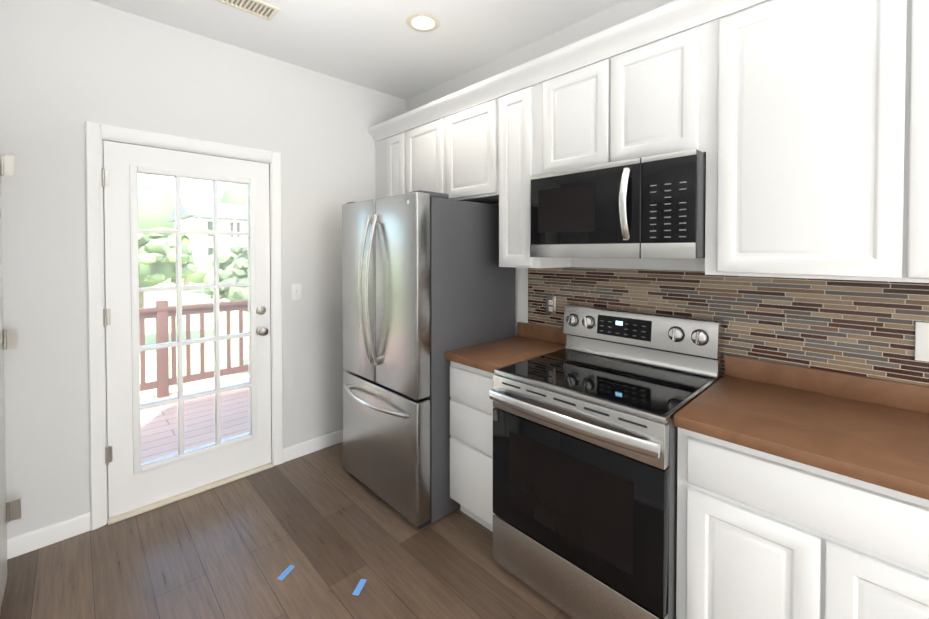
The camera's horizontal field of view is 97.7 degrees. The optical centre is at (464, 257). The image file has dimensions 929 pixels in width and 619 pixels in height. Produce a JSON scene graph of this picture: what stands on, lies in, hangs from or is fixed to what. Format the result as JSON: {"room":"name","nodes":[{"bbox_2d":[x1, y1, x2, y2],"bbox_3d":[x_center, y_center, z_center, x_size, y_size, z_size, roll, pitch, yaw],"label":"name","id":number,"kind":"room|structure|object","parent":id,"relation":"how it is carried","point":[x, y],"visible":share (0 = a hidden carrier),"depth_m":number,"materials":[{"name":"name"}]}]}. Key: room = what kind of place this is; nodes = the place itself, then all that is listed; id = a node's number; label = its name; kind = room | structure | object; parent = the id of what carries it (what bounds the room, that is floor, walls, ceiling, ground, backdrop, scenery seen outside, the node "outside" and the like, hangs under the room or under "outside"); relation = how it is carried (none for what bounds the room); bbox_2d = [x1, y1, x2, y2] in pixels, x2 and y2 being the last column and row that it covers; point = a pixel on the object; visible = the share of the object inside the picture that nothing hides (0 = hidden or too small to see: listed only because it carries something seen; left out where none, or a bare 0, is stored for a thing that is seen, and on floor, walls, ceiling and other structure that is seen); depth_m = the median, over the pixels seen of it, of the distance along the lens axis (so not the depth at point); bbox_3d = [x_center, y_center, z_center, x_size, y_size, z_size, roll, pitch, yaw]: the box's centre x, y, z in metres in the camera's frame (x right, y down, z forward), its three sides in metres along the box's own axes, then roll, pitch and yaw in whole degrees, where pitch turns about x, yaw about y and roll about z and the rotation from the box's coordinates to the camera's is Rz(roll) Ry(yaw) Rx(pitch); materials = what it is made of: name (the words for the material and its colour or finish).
{"room":"kitchen","nodes":[
{"label":"kitchen","id":0,"kind":"room"},
{"bbox_2d":[0,0,405,538],"bbox_3d":[-1.402,0.037,2.762,2.650,2.765,0.150,-1,1,-44],"label":"wall","id":1,"kind":"structure","parent":0,"point":[68,68],"depth_m":2.14,"materials":[{"name":"white paint"}]},
{"bbox_2d":[7,512,90,559],"bbox_3d":[-2.064,1.385,2.028,0.287,0.092,0.015,-1,1,-44],"label":"baseboard","id":2,"kind":"structure","parent":1,"relation":"attached to","point":[24,543],"depth_m":2.01,"materials":[{"name":"white wood"}]},
{"bbox_2d":[85,121,282,530],"bbox_3d":[-1.659,0.359,2.504,0.975,2.130,0.172,-1,1,-44],"label":"door frame","id":3,"kind":"structure","parent":1,"relation":"attached to","point":[96,134],"depth_m":2.16,"materials":[{"name":"white wood"}]},
{"bbox_2d":[102,140,270,517],"bbox_3d":[-1.614,0.388,2.451,0.844,2.027,0.126,-1,1,-44],"label":"exterior door","id":4,"kind":"structure","parent":1,"relation":"in","point":[134,482],"depth_m":2.39,"materials":[{"name":"white"}]},
{"bbox_2d":[292,283,301,299],"bbox_3d":[-1.181,0.244,2.862,0.070,0.116,0.015,-1,1,-44],"label":"light switch","id":5,"kind":"object","parent":1,"relation":"attached to","point":[296,291],"visible":1,"depth_m":2.87,"materials":[{"name":"white plastic"}]},
{"bbox_2d":[283,429,342,462],"bbox_3d":[-0.878,1.368,3.172,1.052,0.092,0.015,-1,1,-44],"label":"baseboard","id":6,"kind":"structure","parent":1,"relation":"attached to","point":[303,448],"depth_m":2.95,"materials":[{"name":"white"}]},
{"bbox_2d":[0,442,572,618],"bbox_3d":[0.733,1.504,0.571,2.650,0.100,6.300,-1,1,-44],"label":"floor","id":7,"kind":"structure","parent":0,"point":[328,526],"depth_m":1.90,"materials":[{"name":"brown wood"}]},
{"bbox_2d":[107,462,273,524],"bbox_3d":[-1.667,1.414,2.529,0.845,0.019,0.208,-1,1,-44],"label":"threshold","id":8,"kind":"object","parent":7,"relation":"on","point":[143,509],"visible":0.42,"depth_m":2.41,"materials":[{"name":"beige wood"}]},
{"bbox_2d":[277,565,366,595],"bbox_3d":[-0.635,1.434,1.805,0.396,0.001,0.087,0,1,13],"label":"tape","id":9,"kind":"object","parent":7,"relation":"on","point":[356,592],"visible":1,"depth_m":1.80,"materials":[{"name":"blue plastic"}]},
{"bbox_2d":[342,190,514,529],"bbox_3d":[-0.263,0.535,2.601,0.884,1.775,0.798,-1,1,-44],"label":"refrigerator","id":10,"kind":"object","parent":7,"relation":"on","point":[428,282],"visible":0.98,"depth_m":2.25,"materials":[{"name":"grey metal"}]},
{"bbox_2d":[450,361,493,531],"bbox_3d":[0.268,0.990,2.288,0.620,0.875,0.393,-1,1,-44],"label":"base cabinet","id":11,"kind":"object","parent":7,"relation":"on","point":[471,447],"visible":0.38,"depth_m":2.08,"materials":[{"name":"white wood"}]},
{"bbox_2d":[489,304,722,618],"bbox_3d":[0.610,0.855,1.811,0.742,1.160,0.756,-1,1,-44],"label":"range","id":12,"kind":"object","parent":7,"relation":"on","point":[585,442],"visible":1,"depth_m":1.61,"materials":[{"name":"grey"}]},
{"bbox_2d":[676,427,928,618],"bbox_3d":[1.201,1.005,1.321,0.620,0.876,0.760,-1,1,-44],"label":"base cabinet","id":13,"kind":"object","parent":7,"relation":"on","point":[762,535],"visible":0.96,"depth_m":1.15,"materials":[{"name":"white wood"}]},
{"bbox_2d":[445,322,928,499],"bbox_3d":[1.290,0.504,1.204,0.642,0.127,3.360,-1,1,-44],"label":"countertop","id":14,"kind":"structure","parent":13,"relation":"on","point":[875,431],"depth_m":1.37,"materials":[{"name":"laminate"}]},
{"bbox_2d":[90,0,625,99],"bbox_3d":[0.733,-1.361,0.527,2.650,0.100,6.300,-1,1,-44],"label":"ceiling","id":15,"kind":"structure","parent":0,"point":[382,46],"depth_m":2.40,"materials":[{"name":"white paint"}]},
{"bbox_2d":[215,0,279,20],"bbox_3d":[-1.166,-1.329,2.107,0.350,0.011,0.150,-1,1,-44],"label":"ceiling vent","id":16,"kind":"object","parent":15,"relation":"in","point":[263,10],"visible":0.98,"depth_m":2.16,"materials":[{"name":"beige metal"}]},
{"bbox_2d":[406,12,439,31],"bbox_3d":[-0.235,-1.377,2.308,0.192,0.097,0.192,-1,1,-44],"label":"recessed light","id":17,"kind":"object","parent":15,"relation":"in","point":[423,22],"visible":0.85,"depth_m":2.33,"materials":[{"name":"beige"}]},
{"bbox_2d":[406,0,704,335],"bbox_3d":[1.685,0.059,1.363,0.150,2.765,6.150,-1,1,-44],"label":"wall","id":18,"kind":"structure","parent":0,"point":[619,13],"depth_m":2.38,"materials":[{"name":"white paint"}]},
{"bbox_2d":[372,120,403,198],"bbox_3d":[-0.471,-0.473,3.246,0.322,1.030,0.429,-1,1,-44],"label":"upper cabinet","id":19,"kind":"object","parent":18,"relation":"attached to","point":[389,141],"depth_m":3.11,"materials":[{"name":"white wood"}]},
{"bbox_2d":[404,108,439,193],"bbox_3d":[-0.171,-0.677,2.932,0.322,0.612,0.436,-1,1,-44],"label":"upper cabinet","id":20,"kind":"object","parent":18,"relation":"attached to","point":[422,132],"depth_m":2.82,"materials":[{"name":"white wood"}]},
{"bbox_2d":[440,84,495,203],"bbox_3d":[0.141,-0.672,2.609,0.322,0.612,0.462,-1,1,-44],"label":"upper cabinet","id":21,"kind":"object","parent":18,"relation":"attached to","point":[467,124],"depth_m":2.49,"materials":[{"name":"white wood"}]},
{"bbox_2d":[492,68,570,267],"bbox_3d":[0.402,-0.459,2.341,0.322,1.030,0.290,-1,1,-44],"label":"upper cabinet","id":22,"kind":"object","parent":18,"relation":"attached to","point":[518,98],"depth_m":2.23,"materials":[{"name":"white wood"}]},
{"bbox_2d":[540,40,603,173],"bbox_3d":[0.637,-0.694,2.094,0.322,0.551,0.388,-1,1,-44],"label":"upper cabinet","id":23,"kind":"object","parent":18,"relation":"attached to","point":[571,87],"depth_m":1.97,"materials":[{"name":"white wood"}]},
{"bbox_2d":[604,0,707,162],"bbox_3d":[0.907,-0.690,1.814,0.322,0.551,0.389,-1,1,-44],"label":"upper cabinet","id":24,"kind":"object","parent":18,"relation":"attached to","point":[656,73],"depth_m":1.69,"materials":[{"name":"white wood"}]},
{"bbox_2d":[530,148,705,258],"bbox_3d":[0.723,-0.205,1.913,0.456,0.415,0.765,-1,1,-44],"label":"microwave","id":25,"kind":"object","parent":24,"relation":"attached to","point":[651,207],"visible":0.98,"depth_m":1.70,"materials":[{"name":"grey"}]},
{"bbox_2d":[528,267,928,386],"bbox_3d":[1.545,0.357,1.396,0.008,0.569,3.285,-1,1,-44],"label":"tile backsplash","id":26,"kind":"structure","parent":18,"relation":"attached to","point":[860,328],"depth_m":1.65,"materials":[{"name":"tile"}]},
{"bbox_2d":[546,296,555,315],"bbox_3d":[0.520,0.293,2.447,0.007,0.116,0.072,-1,1,-44],"label":"electrical outlet","id":27,"kind":"object","parent":26,"relation":"attached to","point":[550,305],"visible":1,"depth_m":2.44,"materials":[{"name":"silver metal"}]},
{"bbox_2d":[915,322,928,361],"bbox_3d":[1.576,0.287,1.349,0.010,0.132,0.104,-1,1,-44],"label":"outlet","id":28,"kind":"object","parent":26,"relation":"attached to","point":[921,341],"visible":1,"depth_m":1.38,"materials":[{"name":"white plastic"}]},
{"bbox_2d":[704,0,899,281],"bbox_3d":[1.225,-0.445,1.487,0.322,1.030,0.529,-1,1,-44],"label":"upper cabinet","id":29,"kind":"object","parent":18,"relation":"attached to","point":[803,125],"depth_m":1.36,"materials":[{"name":"white wood"}]},
{"bbox_2d":[896,0,928,282],"bbox_3d":[1.584,-0.440,1.115,0.322,1.030,0.505,-1,1,-44],"label":"upper cabinet","id":30,"kind":"object","parent":18,"relation":"attached to","point":[912,229],"depth_m":1.18,"materials":[{"name":"white wood"}]},
{"bbox_3d":[-0.115,0.086,-0.373,0.150,2.765,6.150,-1,1,-44],"label":"wall","id":31,"kind":"structure","parent":0,"visible":0},
{"bbox_2d":[0,154,20,610],"bbox_3d":[-1.754,0.413,1.504,0.081,2.028,0.820,-1,1,-44],"label":"interior door","id":32,"kind":"structure","parent":31,"relation":"in","point":[10,511],"depth_m":1.77,"materials":[{"name":"white"}]},
{"label":"outside","id":33,"kind":"structure","parent":0,"visible":0},
{"bbox_2d":[140,279,248,398],"bbox_3d":[-49.170,1.325,54.004,160.000,0.200,139.800,-1,1,-44],"label":"ground","id":34,"kind":"structure","parent":33,"point":[151,340],"depth_m":9.45,"materials":[{"name":"green plant"}]},
{"bbox_2d":[138,233,198,340],"bbox_3d":[-6.595,0.654,8.188,2.039,2.564,2.135,-1,1,-44],"label":"tree","id":35,"kind":"object","parent":34,"relation":"on","point":[159,251],"depth_m":8.01,"materials":[{"name":"green plant"}]},
{"bbox_2d":[150,227,211,290],"bbox_3d":[-14.381,0.117,20.636,3.526,3.268,2.923,-1,1,-44],"label":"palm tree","id":36,"kind":"object","parent":34,"relation":"on","point":[187,241],"depth_m":20.25,"materials":[{"name":"green plant"}]},
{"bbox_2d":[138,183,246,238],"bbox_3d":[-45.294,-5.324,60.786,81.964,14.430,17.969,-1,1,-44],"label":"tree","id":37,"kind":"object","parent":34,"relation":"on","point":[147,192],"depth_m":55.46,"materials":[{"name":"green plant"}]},
{"bbox_2d":[140,377,248,461],"bbox_3d":[-1.953,1.722,3.900,6.800,0.560,2.205,-1,1,-44],"label":"deck","id":38,"kind":"object","parent":34,"relation":"on","point":[145,447],"depth_m":3.60,"materials":[{"name":"brown wood"}]},
{"bbox_2d":[139,300,247,397],"bbox_3d":[-2.663,0.936,4.623,6.800,0.990,0.100,-1,1,-44],"label":"rail","id":39,"kind":"object","parent":38,"relation":"on","point":[157,316],"depth_m":4.25,"materials":[{"name":"brown wood"}]},
{"bbox_2d":[168,201,246,259],"bbox_3d":[-22.244,-2.478,50.948,22.400,7.500,14.700,-1,1,-44],"label":"building","id":40,"kind":"structure","parent":34,"relation":"on","point":[195,223],"depth_m":41.40,"materials":[{"name":"white"}]},
{"bbox_2d":[186,252,235,283],"bbox_3d":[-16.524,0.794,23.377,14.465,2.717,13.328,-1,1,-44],"label":"bush","id":41,"kind":"object","parent":34,"relation":"on","point":[201,279],"depth_m":19.31,"materials":[{"name":"green plant"}]},
{"bbox_2d":[204,245,247,311],"bbox_3d":[-3.169,0.864,6.414,1.662,2.199,1.693,-1,1,-44],"label":"tree","id":42,"kind":"object","parent":34,"relation":"on","point":[225,278],"depth_m":5.85,"materials":[{"name":"green plant"}]}
]}

